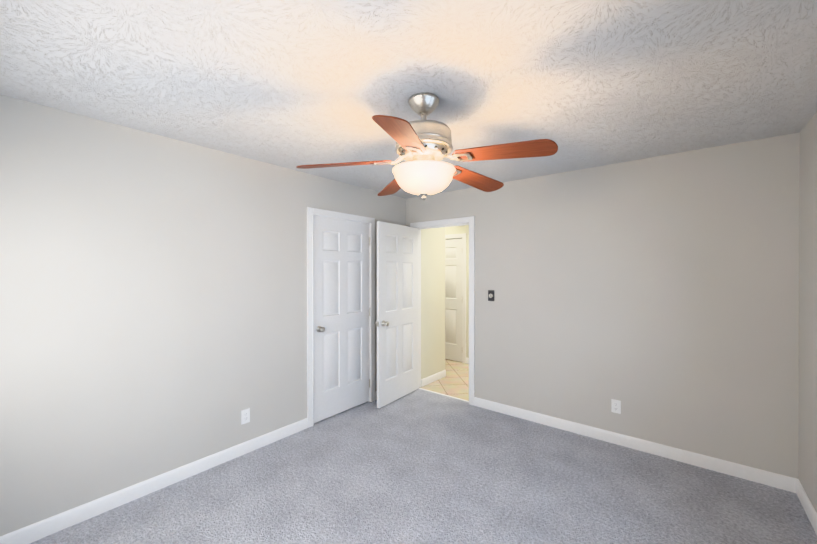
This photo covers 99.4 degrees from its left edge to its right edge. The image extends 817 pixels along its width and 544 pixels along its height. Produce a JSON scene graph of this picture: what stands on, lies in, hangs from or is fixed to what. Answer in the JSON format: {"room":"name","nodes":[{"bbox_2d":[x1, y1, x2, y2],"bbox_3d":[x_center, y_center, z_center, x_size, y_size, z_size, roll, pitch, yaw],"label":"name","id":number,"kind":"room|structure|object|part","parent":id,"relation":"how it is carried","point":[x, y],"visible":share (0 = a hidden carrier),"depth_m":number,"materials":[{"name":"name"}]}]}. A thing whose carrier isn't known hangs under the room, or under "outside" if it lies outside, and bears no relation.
{"room":"empty bedroom","nodes":[
{"label":"empty bedroom","id":0,"kind":"room"},
{"bbox_2d":[0,95,405,535],"bbox_3d":[-1.337,0.276,2.963,0.120,2.440,4.020,0,0,39],"label":"wall","id":1,"kind":"structure","parent":0,"point":[153,305],"depth_m":2.29,"materials":[{"name":"paint"}]},
{"bbox_2d":[0,418,307,543],"bbox_3d":[-1.710,1.450,2.397,0.013,0.095,2.364,0,0,39],"label":"baseboard","id":2,"kind":"structure","parent":1,"relation":"attached to","point":[36,531],"depth_m":2.29,"materials":[{"name":"white wood"}]},
{"bbox_2d":[241,408,249,424],"bbox_3d":[-1.343,1.191,2.856,0.008,0.114,0.070,0,0,39],"label":"electrical outlet","id":3,"kind":"object","parent":1,"relation":"attached to","point":[245,415],"visible":1,"depth_m":2.85,"materials":[{"name":"white plastic"}]},
{"bbox_2d":[307,207,374,427],"bbox_3d":[-0.735,0.462,3.712,0.120,2.063,0.806,0,0,39],"label":"door frame","id":4,"kind":"structure","parent":1,"relation":"attached to","point":[369,294],"depth_m":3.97,"materials":[{"name":"white wood"}]},
{"bbox_2d":[313,216,369,422],"bbox_3d":[-0.705,0.465,3.688,0.173,2.032,0.780,0,0,39],"label":"closet door","id":5,"kind":"structure","parent":1,"relation":"in","point":[341,318],"depth_m":3.65,"materials":[{"name":"white wood"}]},
{"bbox_2d":[0,0,816,198],"bbox_3d":[-0.181,-0.992,2.107,4.350,0.100,4.140,0,0,39],"label":"ceiling","id":6,"kind":"structure","parent":0,"point":[293,84],"depth_m":1.64,"materials":[{"name":"white paint"}]},
{"bbox_2d":[296,92,557,199],"bbox_3d":[0.124,-0.667,1.890,1.285,0.548,1.298,0,0,39],"label":"ceiling fan","id":7,"kind":"object","parent":6,"relation":"hanging from","point":[424,147],"visible":1,"depth_m":1.77,"materials":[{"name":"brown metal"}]},
{"bbox_3d":[-0.344,-0.579,1.863,0.505,0.006,0.146,-5,13,-4],"label":"blade","id":8,"kind":"part","parent":7,"relation":"part of","materials":[{"name":"brown wood"}]},
{"bbox_3d":[-0.078,-0.580,2.293,0.146,0.006,0.505,-13,0,-23],"label":"blade","id":9,"kind":"part","parent":7,"relation":"part of","materials":[{"name":"brown wood"}]},
{"label":"blade","id":10,"kind":"part","parent":7,"relation":"part of","materials":[{"name":"brown wood"}]},
{"bbox_3d":[0.084,-0.494,1.895,0.344,0.131,0.344,0,0,39],"label":"lamp shade","id":11,"kind":"part","parent":7,"relation":"part of","materials":[{"name":"white glass"}]},
{"bbox_3d":[0.412,-0.580,2.172,0.505,0.006,0.146,6,-16,-40],"label":"blade","id":12,"kind":"part","parent":7,"relation":"part of","materials":[{"name":"brown wood"}]},
{"bbox_3d":[0.449,-0.578,1.669,0.505,0.006,0.146,6,-9,32],"label":"blade","id":13,"kind":"part","parent":7,"relation":"part of","materials":[{"name":"brown wood"}]},
{"bbox_2d":[29,389,816,543],"bbox_3d":[-0.201,1.528,2.089,4.350,0.060,4.075,0,0,39],"label":"floor carpet","id":14,"kind":"object","parent":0,"point":[418,466],"visible":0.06,"depth_m":2.32,"materials":[{"name":"grey carpet"}]},
{"bbox_2d":[421,227,444,378],"bbox_3d":[-0.261,0.269,5.203,1.550,2.440,0.580,0,0,39],"label":"wall","id":15,"kind":"structure","parent":0,"point":[432,301],"depth_m":4.70,"materials":[{"name":"paint"}]},
{"bbox_2d":[421,370,445,386],"bbox_3d":[0.345,1.443,4.713,0.013,0.095,0.570,0,0,39],"label":"baseboard","id":16,"kind":"structure","parent":15,"relation":"attached to","point":[432,378],"depth_m":4.70,"materials":[{"name":"white wood"}]},
{"bbox_2d":[419,359,468,400],"bbox_3d":[1.348,1.522,4.494,5.190,0.058,1.615,0,0,39],"label":"floor","id":17,"kind":"structure","parent":0,"point":[454,382],"depth_m":4.67,"materials":[{"name":"beige tile"}]},
{"bbox_2d":[445,225,468,357],"bbox_3d":[1.785,0.269,5.034,4.950,2.440,0.120,0,0,39],"label":"wall","id":18,"kind":"structure","parent":0,"point":[457,229],"depth_m":5.63,"materials":[{"name":"paint"}]},
{"bbox_2d":[445,238,461,361],"bbox_3d":[0.659,0.464,5.886,0.622,2.032,0.173,0,0,39],"label":"hall door","id":19,"kind":"structure","parent":18,"relation":"in","point":[453,299],"depth_m":5.79,"materials":[{"name":"white wood"}]},
{"bbox_2d":[445,233,465,362],"bbox_3d":[0.643,0.428,5.865,0.752,2.116,0.016,0,0,39],"label":"door frame","id":20,"kind":"structure","parent":18,"relation":"attached to","point":[463,236],"depth_m":5.65,"materials":[{"name":"white wood"}]},
{"bbox_2d":[406,133,799,478],"bbox_3d":[1.343,0.274,3.464,3.670,2.440,0.120,0,0,39],"label":"wall","id":21,"kind":"structure","parent":0,"point":[658,297],"depth_m":2.85,"materials":[{"name":"paint"}]},
{"bbox_2d":[375,221,417,407],"bbox_3d":[-0.098,0.464,4.060,0.173,2.032,0.778,0,0,39],"label":"bedroom door","id":22,"kind":"structure","parent":21,"relation":"in","point":[396,322],"depth_m":4.02,"materials":[{"name":"white wood"}]},
{"bbox_2d":[410,216,474,405],"bbox_3d":[0.422,0.434,4.203,0.910,2.117,0.156,0,0,39],"label":"door frame","id":23,"kind":"structure","parent":21,"relation":"attached to","point":[470,220],"depth_m":3.89,"materials":[{"name":"white wood"}]},
{"bbox_2d":[488,290,493,300],"bbox_3d":[0.890,0.256,3.737,0.072,0.116,0.022,0,0,39],"label":"dimmer switch","id":24,"kind":"object","parent":21,"relation":"attached to","point":[490,295],"visible":1,"depth_m":3.74,"materials":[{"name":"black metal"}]},
{"bbox_2d":[611,399,620,413],"bbox_3d":[1.806,1.170,3.013,0.070,0.114,0.008,0,0,39],"label":"electrical outlet","id":25,"kind":"object","parent":21,"relation":"attached to","point":[615,406],"visible":1,"depth_m":3.01,"materials":[{"name":"white plastic"}]},
{"bbox_2d":[474,397,791,491],"bbox_3d":[1.672,1.448,3.119,2.401,0.095,0.013,0,0,39],"label":"baseboard","id":26,"kind":"structure","parent":21,"relation":"attached to","point":[764,477],"depth_m":2.85,"materials":[{"name":"white wood"}]},
{"bbox_2d":[798,112,816,512],"bbox_3d":[1.429,0.282,0.739,0.120,2.440,4.020,0,0,39],"label":"wall","id":27,"kind":"structure","parent":0,"point":[807,470],"depth_m":2.16,"materials":[{"name":"paint"}]},
{"bbox_2d":[792,477,816,534],"bbox_3d":[1.416,1.455,0.830,0.013,0.095,3.900,0,0,39],"label":"baseboard","id":28,"kind":"structure","parent":27,"relation":"attached to","point":[797,488],"depth_m":2.16,"materials":[{"name":"white wood"}]}
]}

